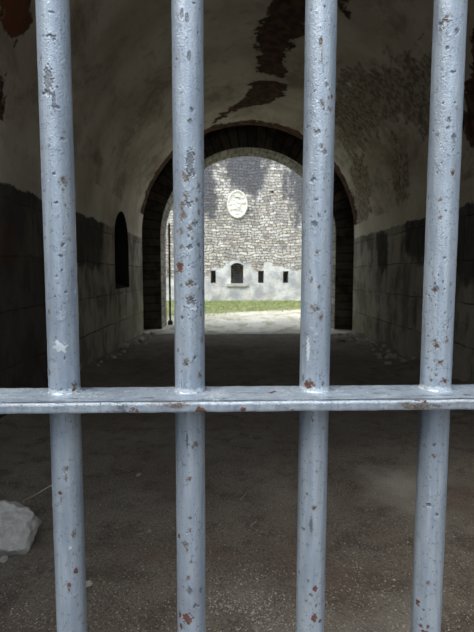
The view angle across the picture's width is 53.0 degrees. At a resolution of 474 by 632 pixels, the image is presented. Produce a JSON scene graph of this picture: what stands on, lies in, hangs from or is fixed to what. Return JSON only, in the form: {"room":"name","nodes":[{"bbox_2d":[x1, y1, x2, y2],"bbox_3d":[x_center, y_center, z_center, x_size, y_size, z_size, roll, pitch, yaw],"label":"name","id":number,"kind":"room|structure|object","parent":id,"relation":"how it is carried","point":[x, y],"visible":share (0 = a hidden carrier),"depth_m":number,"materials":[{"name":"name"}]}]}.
{"room":"fortress gate passage","nodes":[
{"label":"fortress gate passage","id":0,"kind":"room"},
{"bbox_2d":[0,120,143,418],"bbox_3d":[-2.619,-0.536,6.533,0.666,3.030,10.850,0,5,0],"label":"wall","id":1,"kind":"structure","parent":0,"point":[108,237],"depth_m":5.68,"materials":[{"name":"grey stone"}]},
{"bbox_2d":[146,333,348,334],"bbox_3d":[0.281,0.519,12.024,5.338,0.170,0.260,0,5,0],"label":"threshold","id":2,"kind":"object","parent":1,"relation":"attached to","point":[146,333],"depth_m":11.95,"materials":[{"name":"stone"}]},
{"bbox_2d":[166,156,302,300],"bbox_3d":[0.282,-7.350,27.216,29.000,13.100,1.500,0,5,0],"label":"wall","id":3,"kind":"structure","parent":0,"point":[260,249],"depth_m":26.71,"materials":[{"name":"stone"}]},
{"bbox_2d":[226,284,247,286],"bbox_3d":[0.015,-1.751,26.926,1.220,0.170,0.150,0,5,0],"label":"trim","id":4,"kind":"structure","parent":3,"relation":"attached to","point":[227,285],"depth_m":26.86,"materials":[{"name":"stone"}]},
{"bbox_2d":[227,190,247,218],"bbox_3d":[0.023,-6.220,26.453,1.160,1.560,0.209,0,5,0],"label":"medallion","id":5,"kind":"object","parent":3,"relation":"attached to","point":[237,203],"visible":1,"depth_m":26.43,"materials":[{"name":"stone"}]},
{"bbox_2d":[0,333,473,631],"bbox_3d":[0.334,0.949,5.381,6.110,0.216,13.750,0,5,0],"label":"floor","id":6,"kind":"structure","parent":0,"point":[134,443],"depth_m":3.20,"materials":[{"name":"grey concrete"}]},
{"bbox_2d":[0,555,7,562],"bbox_3d":[-1.230,1.272,2.497,0.061,0.023,0.042,2,5,19],"label":"chip","id":7,"kind":"object","parent":6,"relation":"on","point":[3,558],"visible":1,"depth_m":2.49,"materials":[{"name":"grey stone"}]},
{"bbox_2d":[0,500,41,555],"bbox_3d":[-1.240,1.150,2.609,0.272,0.269,0.304,-1,5,-8],"label":"rock","id":8,"kind":"object","parent":6,"relation":"on","point":[19,525],"visible":1,"depth_m":2.56,"materials":[{"name":"grey stone"}]},
{"bbox_2d":[86,580,92,587],"bbox_3d":[-0.721,1.287,2.280,0.054,0.031,0.039,-1,5,-12],"label":"chip","id":9,"kind":"object","parent":6,"relation":"on","point":[89,583],"visible":0.51,"depth_m":2.28,"materials":[{"name":"grey stone"}]},
{"bbox_2d":[117,342,128,348],"bbox_3d":[-2.239,0.581,9.392,0.202,0.153,0.241,1,5,14],"label":"rock","id":10,"kind":"object","parent":6,"relation":"on","point":[121,344],"visible":0.9,"depth_m":9.31,"materials":[{"name":"grey stone"}]},
{"bbox_2d":[129,339,139,344],"bbox_3d":[-2.147,0.554,9.907,0.176,0.127,0.241,4,6,38],"label":"rock","id":11,"kind":"object","parent":6,"relation":"on","point":[132,342],"visible":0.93,"depth_m":9.85,"materials":[{"name":"grey stone"}]},
{"bbox_2d":[0,424,473,631],"bbox_3d":[-0.064,1.140,3.738,6.013,0.122,3.979,0,5,0],"label":"gravel","id":12,"kind":"object","parent":6,"relation":"on","point":[215,601],"visible":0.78,"depth_m":2.17,"materials":[{"name":"grey gravel"}]},
{"bbox_2d":[384,361,392,364],"bbox_3d":[2.478,0.774,7.798,0.105,0.072,0.145,-2,5,-18],"label":"rock","id":13,"kind":"object","parent":6,"relation":"on","point":[386,362],"visible":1,"depth_m":7.76,"materials":[{"name":"grey stone"}]},
{"bbox_2d":[385,353,396,357],"bbox_3d":[2.734,0.718,8.453,0.176,0.120,0.239,-1,5,-16],"label":"rock","id":14,"kind":"object","parent":6,"relation":"on","point":[390,355],"visible":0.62,"depth_m":8.40,"materials":[{"name":"grey stone"}]},
{"bbox_2d":[0,0,473,224],"bbox_3d":[0.341,-2.997,6.341,5.254,2.425,10.850,0,5,0],"label":"ceiling","id":15,"kind":"structure","parent":0,"point":[121,50],"depth_m":7.11,"materials":[{"name":"paint"}]},
{"bbox_2d":[143,301,351,332],"bbox_3d":[0.345,-0.218,19.734,29.000,0.063,15.250,0,5,0],"label":"ground","id":16,"kind":"structure","parent":0,"point":[255,321],"depth_m":15.59,"materials":[{"name":"grey concrete"}]},
{"bbox_2d":[168,224,172,324],"bbox_3d":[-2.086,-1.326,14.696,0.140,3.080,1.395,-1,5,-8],"label":"pole","id":17,"kind":"object","parent":16,"relation":"on","point":[170,322],"visible":1,"depth_m":14.06,"materials":[{"name":"black metal"}]},
{"bbox_2d":[166,299,300,318],"bbox_3d":[0.835,-0.372,20.695,18.077,0.153,12.683,0,5,0],"label":"grass","id":18,"kind":"structure","parent":16,"relation":"on","point":[225,302],"depth_m":22.99,"materials":[{"name":"green plant"}]},
{"bbox_2d":[142,125,353,328],"bbox_3d":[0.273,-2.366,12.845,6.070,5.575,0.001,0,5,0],"label":"stone arch","id":19,"kind":"object","parent":16,"relation":"on","point":[273,139],"depth_m":12.82,"materials":[{"name":"stone"}]},
{"bbox_2d":[160,147,335,328],"bbox_3d":[0.304,-2.088,13.372,4.760,4.930,1.000,0,5,0],"label":"trim","id":20,"kind":"structure","parent":16,"relation":"on","point":[275,156],"depth_m":13.22,"materials":[{"name":"stone"}]},
{"bbox_2d":[352,177,473,383],"bbox_3d":[2.973,-0.411,6.588,0.010,2.770,10.850,0,5,0],"label":"wall","id":21,"kind":"structure","parent":0,"point":[388,273],"depth_m":8.40,"materials":[{"name":"grey stone"}]},
{"label":"wall","id":22,"kind":"structure","parent":0,"visible":0},
{"bbox_2d":[0,0,473,631],"bbox_3d":[0.355,0.129,0.651,4.570,2.570,0.092,0,5,-2],"label":"gate","id":23,"kind":"object","parent":22,"relation":"attached to","point":[64,399],"visible":1,"depth_m":0.62,"materials":[{"name":"silver metal"}]}
]}

